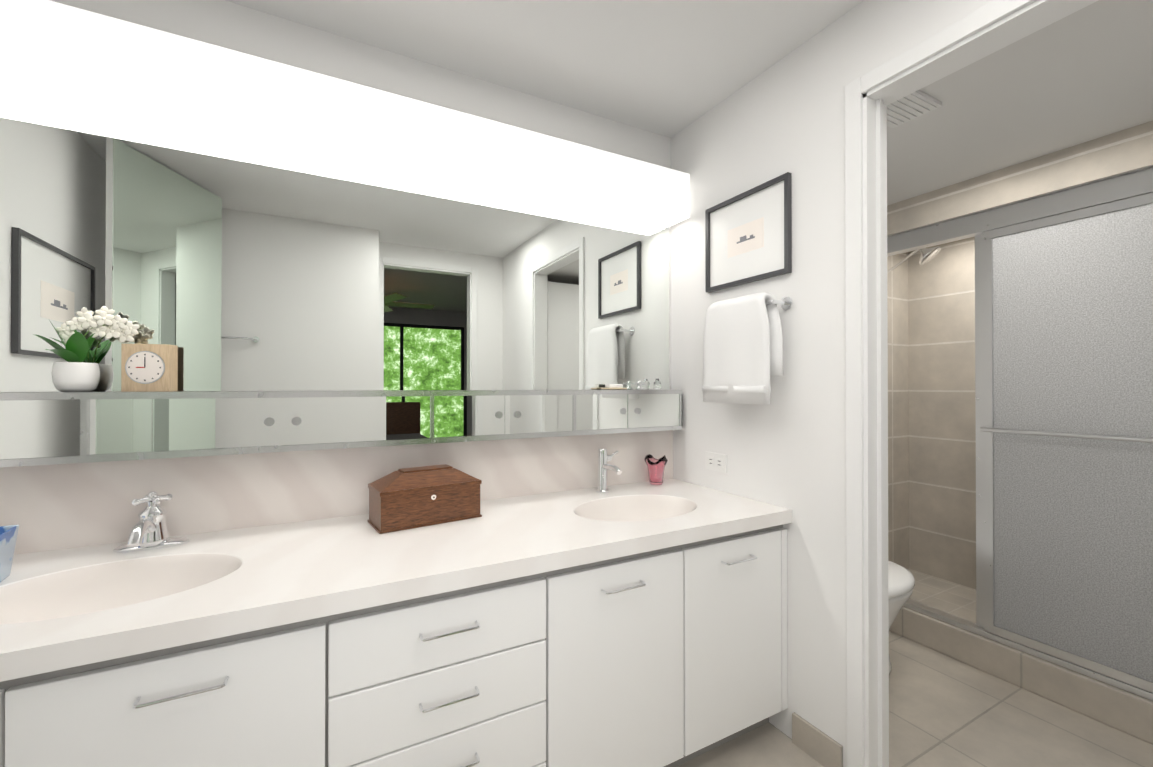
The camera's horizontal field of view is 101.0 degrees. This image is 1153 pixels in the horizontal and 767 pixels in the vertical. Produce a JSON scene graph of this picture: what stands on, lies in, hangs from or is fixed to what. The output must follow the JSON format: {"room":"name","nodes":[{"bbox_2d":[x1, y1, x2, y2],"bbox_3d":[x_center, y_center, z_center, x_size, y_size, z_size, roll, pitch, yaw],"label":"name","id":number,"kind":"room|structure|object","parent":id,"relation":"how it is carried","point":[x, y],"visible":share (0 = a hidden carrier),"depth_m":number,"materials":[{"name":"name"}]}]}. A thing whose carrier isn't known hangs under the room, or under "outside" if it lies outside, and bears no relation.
{"room":"bathroom","nodes":[
{"label":"bathroom","id":0,"kind":"room"},
{"bbox_2d":[0,0,670,391],"bbox_3d":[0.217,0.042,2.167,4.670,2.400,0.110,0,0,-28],"label":"mirror","id":1,"kind":"object","parent":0,"point":[225,264],"depth_m":1.54,"materials":[{"name":"clear glass"}]},
{"bbox_2d":[0,389,681,466],"bbox_3d":[-0.621,0.115,1.610,2.427,0.180,0.105,0,0,-28],"label":"shelf","id":2,"kind":"object","parent":1,"relation":"attached to","point":[44,428],"visible":1,"depth_m":1.43,"materials":[{"name":"silver metal"}]},
{"bbox_2d":[33,306,139,391],"bbox_3d":[-1.279,-0.092,1.239,0.215,0.229,0.124,0,0,-28],"label":"orchid pot","id":3,"kind":"object","parent":2,"relation":"on","point":[74,373],"visible":1,"depth_m":1.23,"materials":[{"name":"white ceramic"}]},
{"bbox_2d":[121,344,177,391],"bbox_3d":[-1.180,-0.043,1.316,0.108,0.130,0.048,0,0,-16],"label":"clock","id":4,"kind":"object","parent":2,"relation":"on","point":[149,367],"visible":1,"depth_m":1.30,"materials":[{"name":"brown wood"}]},
{"bbox_2d":[601,384,626,389],"bbox_3d":[0.160,0.014,2.029,0.100,0.024,0.056,0,0,-28],"label":"plate","id":5,"kind":"object","parent":2,"relation":"on","point":[613,386],"visible":0.98,"depth_m":2.01,"materials":[{"name":"beige ceramic"}]},
{"bbox_2d":[634,381,645,389],"bbox_3d":[0.279,0.006,2.093,0.060,0.040,0.036,0,0,-28],"label":"bottle","id":6,"kind":"object","parent":2,"relation":"on","point":[639,384],"visible":1,"depth_m":2.08,"materials":[{"name":"white"}]},
{"bbox_2d":[654,379,660,388],"bbox_3d":[0.363,0.002,2.137,0.032,0.049,0.032,0,0,-28],"label":"bottle","id":7,"kind":"object","parent":2,"relation":"on","point":[657,383],"visible":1,"depth_m":2.12,"materials":[{"name":"clear glass"}]},
{"bbox_2d":[0,0,689,226],"bbox_3d":[-0.609,-0.831,1.593,2.427,0.190,0.154,0,0,-28],"label":"light","id":8,"kind":"object","parent":1,"relation":"attached to","point":[58,54],"visible":0.89,"depth_m":1.41,"materials":[{"name":"white plastic"}]},
{"bbox_2d":[226,0,863,137],"bbox_3d":[0.801,-1.213,1.074,4.670,0.100,2.640,0,0,-28],"label":"ceiling","id":9,"kind":"structure","parent":0,"point":[669,68],"depth_m":1.61,"materials":[{"name":"white paint"}]},
{"bbox_2d":[671,0,993,766],"bbox_3d":[1.053,0.037,1.201,0.100,2.400,2.400,0,0,-28],"label":"wall","id":10,"kind":"structure","parent":0,"point":[786,448],"depth_m":1.63,"materials":[{"name":"white paint"}]},
{"bbox_2d":[0,430,672,554],"bbox_3d":[-0.632,0.345,1.654,2.448,0.279,0.015,0,0,-28],"label":"backsplash","id":11,"kind":"structure","parent":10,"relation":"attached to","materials":[{"name":"stone"}]},
{"bbox_2d":[705,451,726,472],"bbox_3d":[0.578,0.326,1.977,0.007,0.074,0.118,0,0,-28],"label":"outlet","id":12,"kind":"object","parent":10,"relation":"attached to","point":[716,462],"visible":1,"depth_m":1.97,"materials":[{"name":"white plastic"}]},
{"bbox_2d":[702,292,792,404],"bbox_3d":[0.620,-0.124,1.782,0.118,0.395,0.348,0,0,-28],"label":"towel","id":13,"kind":"object","parent":10,"relation":"attached to","point":[742,349],"visible":1,"depth_m":1.71,"materials":[{"name":"white fabric"}]},
{"bbox_2d":[705,172,791,292],"bbox_3d":[0.648,-0.560,1.836,0.019,0.348,0.405,0,0,-28],"label":"framed picture","id":14,"kind":"object","parent":10,"relation":"attached to","point":[748,236],"visible":1,"depth_m":1.81,"materials":[{"name":"painted wood"},{"name":"paper"},{"name":"glass"}]},
{"bbox_2d":[792,712,842,756],"bbox_3d":[0.742,1.191,1.899,0.012,0.100,0.805,0,0,-28],"label":"baseboard","id":15,"kind":"structure","parent":10,"relation":"attached to","point":[805,725],"depth_m":1.56,"materials":[{"name":"tile"}]},
{"bbox_2d":[845,0,1036,766],"bbox_3d":[1.042,0.154,1.099,0.014,2.165,0.860,0,0,-28],"label":"door frame","id":16,"kind":"structure","parent":10,"relation":"attached to","point":[982,18],"depth_m":1.44,"materials":[{"name":"white paint"}]},
{"bbox_2d":[863,0,1097,766],"bbox_3d":[1.092,0.179,1.125,0.104,2.115,0.760,0,0,-28],"label":"trim","id":17,"kind":"structure","parent":10,"relation":"attached to","point":[1031,18],"depth_m":1.44,"materials":[{"name":"white paint"}]},
{"bbox_2d":[677,631,1152,766],"bbox_3d":[0.801,1.287,1.061,4.670,0.100,2.640,0,0,-28],"label":"floor","id":18,"kind":"structure","parent":0,"point":[945,710],"depth_m":1.69,"materials":[{"name":"tile"}]},
{"bbox_2d":[0,430,791,766],"bbox_3d":[-0.480,0.721,1.365,2.448,1.034,0.666,0,0,-28],"label":"bathroom vanity","id":19,"kind":"object","parent":18,"relation":"on","point":[598,600],"visible":1,"depth_m":1.23,"materials":[{"name":"white"}]},
{"bbox_2d":[0,478,791,681],"bbox_3d":[-0.479,0.505,1.364,2.448,0.134,0.638,0,0,-28],"label":"countertop","id":20,"kind":"structure","parent":19,"relation":"on","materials":[{"name":"stone"}]},
{"bbox_2d":[0,525,18,581],"bbox_3d":[-1.299,0.380,1.017,0.113,0.112,0.113,0,0,-34],"label":"cup","id":21,"kind":"object","parent":20,"relation":"on","point":[8,536],"visible":1,"depth_m":1.06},
{"bbox_2d":[113,491,188,552],"bbox_3d":[-1.111,0.363,1.226,0.156,0.148,0.191,0,0,-28],"label":"faucet","id":22,"kind":"object","parent":20,"relation":"on","point":[150,534],"depth_m":1.25,"materials":[{"name":"silver metal"}]},
{"bbox_2d":[367,464,481,533],"bbox_3d":[-0.487,0.355,1.539,0.320,0.166,0.158,0,0,-36],"label":"box","id":23,"kind":"object","parent":20,"relation":"on","point":[408,498],"visible":0.98,"depth_m":1.47,"materials":[{"name":"brown wood"}]},
{"bbox_2d":[596,448,621,492],"bbox_3d":[0.153,0.353,1.904,0.107,0.176,0.157,0,0,-28],"label":"faucet","id":24,"kind":"object","parent":20,"relation":"on","point":[603,457],"depth_m":1.92,"materials":[{"name":"silver metal"}]},
{"bbox_2d":[645,454,667,484],"bbox_3d":[0.349,0.379,2.088,0.107,0.125,0.107,0,0,-28],"label":"glass votive","id":25,"kind":"object","parent":20,"relation":"on","point":[656,467],"visible":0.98,"depth_m":2.06,"materials":[{"name":"pink glass"}]},
{"bbox_2d":[888,561,914,673],"bbox_3d":[1.118,0.839,2.018,0.777,0.804,0.481,0,0,-28],"label":"toilet","id":26,"kind":"object","parent":18,"relation":"on","point":[901,582],"visible":0.02,"depth_m":1.96,"materials":[{"name":"white ceramic"}]},
{"bbox_2d":[908,569,975,622],"bbox_3d":[2.185,1.233,2.335,0.828,0.020,1.448,0,0,-28],"label":"shower floor","id":27,"kind":"structure","parent":18,"relation":"on","point":[953,598],"depth_m":2.75,"materials":[{"name":"tile"}]},
{"bbox_2d":[889,606,1152,743],"bbox_3d":[1.775,1.172,2.117,0.100,0.140,1.450,0,0,-28],"label":"shower curb","id":28,"kind":"structure","parent":18,"relation":"on","point":[1127,712],"depth_m":1.90,"materials":[{"name":"tile"}]},
{"bbox_2d":[887,168,1152,700],"bbox_3d":[1.754,0.177,2.111,0.107,1.847,1.446,0,0,-28],"label":"shower enclosure","id":29,"kind":"object","parent":28,"relation":"on","point":[1064,403],"visible":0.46,"depth_m":1.84,"materials":[{"name":"silver metal"}]},
{"bbox_2d":[887,121,1152,236],"bbox_3d":[1.771,-0.953,2.126,0.108,0.410,1.450,0,0,-28],"label":"wall","id":30,"kind":"structure","parent":0,"point":[1120,153],"depth_m":1.91,"materials":[{"name":"white paint"}]},
{"bbox_2d":[887,0,1152,205],"bbox_3d":[1.936,-1.030,1.676,1.900,0.260,2.400,0,0,-28],"label":"ceiling","id":31,"kind":"structure","parent":0,"point":[1083,75],"depth_m":1.52,"materials":[{"name":"white paint"}]},
{"bbox_2d":[887,90,941,127],"bbox_3d":[1.058,-0.892,1.548,0.180,0.015,0.150,0,0,-28],"label":"ceiling vent","id":32,"kind":"object","parent":31,"relation":"in","point":[912,106],"visible":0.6,"depth_m":1.53,"materials":[{"name":"white"}]},
{"bbox_3d":[2.819,0.042,2.139,0.100,2.400,2.400,0,0,-28],"label":"wall","id":33,"kind":"structure","parent":0,"visible":0},
{"bbox_2d":[887,251,910,568],"bbox_3d":[1.839,0.097,2.971,0.810,2.300,0.012,0,0,-28],"label":"shower wall tile","id":34,"kind":"structure","parent":33,"relation":"attached to","point":[898,279],"depth_m":3.11,"materials":[{"name":"beige tile"}]},
{"bbox_2d":[887,246,940,272],"bbox_3d":[1.977,-0.731,2.844,0.128,0.150,0.351,0,0,-28],"label":"shower head","id":35,"kind":"object","parent":34,"relation":"attached to","point":[928,255],"visible":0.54,"depth_m":2.74},
{"bbox_2d":[911,237,975,588],"bbox_3d":[2.546,0.094,2.532,0.012,2.300,1.450,0,0,-28],"label":"shower wall tile","id":36,"kind":"structure","parent":33,"relation":"attached to","point":[931,433],"depth_m":2.98,"materials":[{"name":"beige tile"}]}
]}

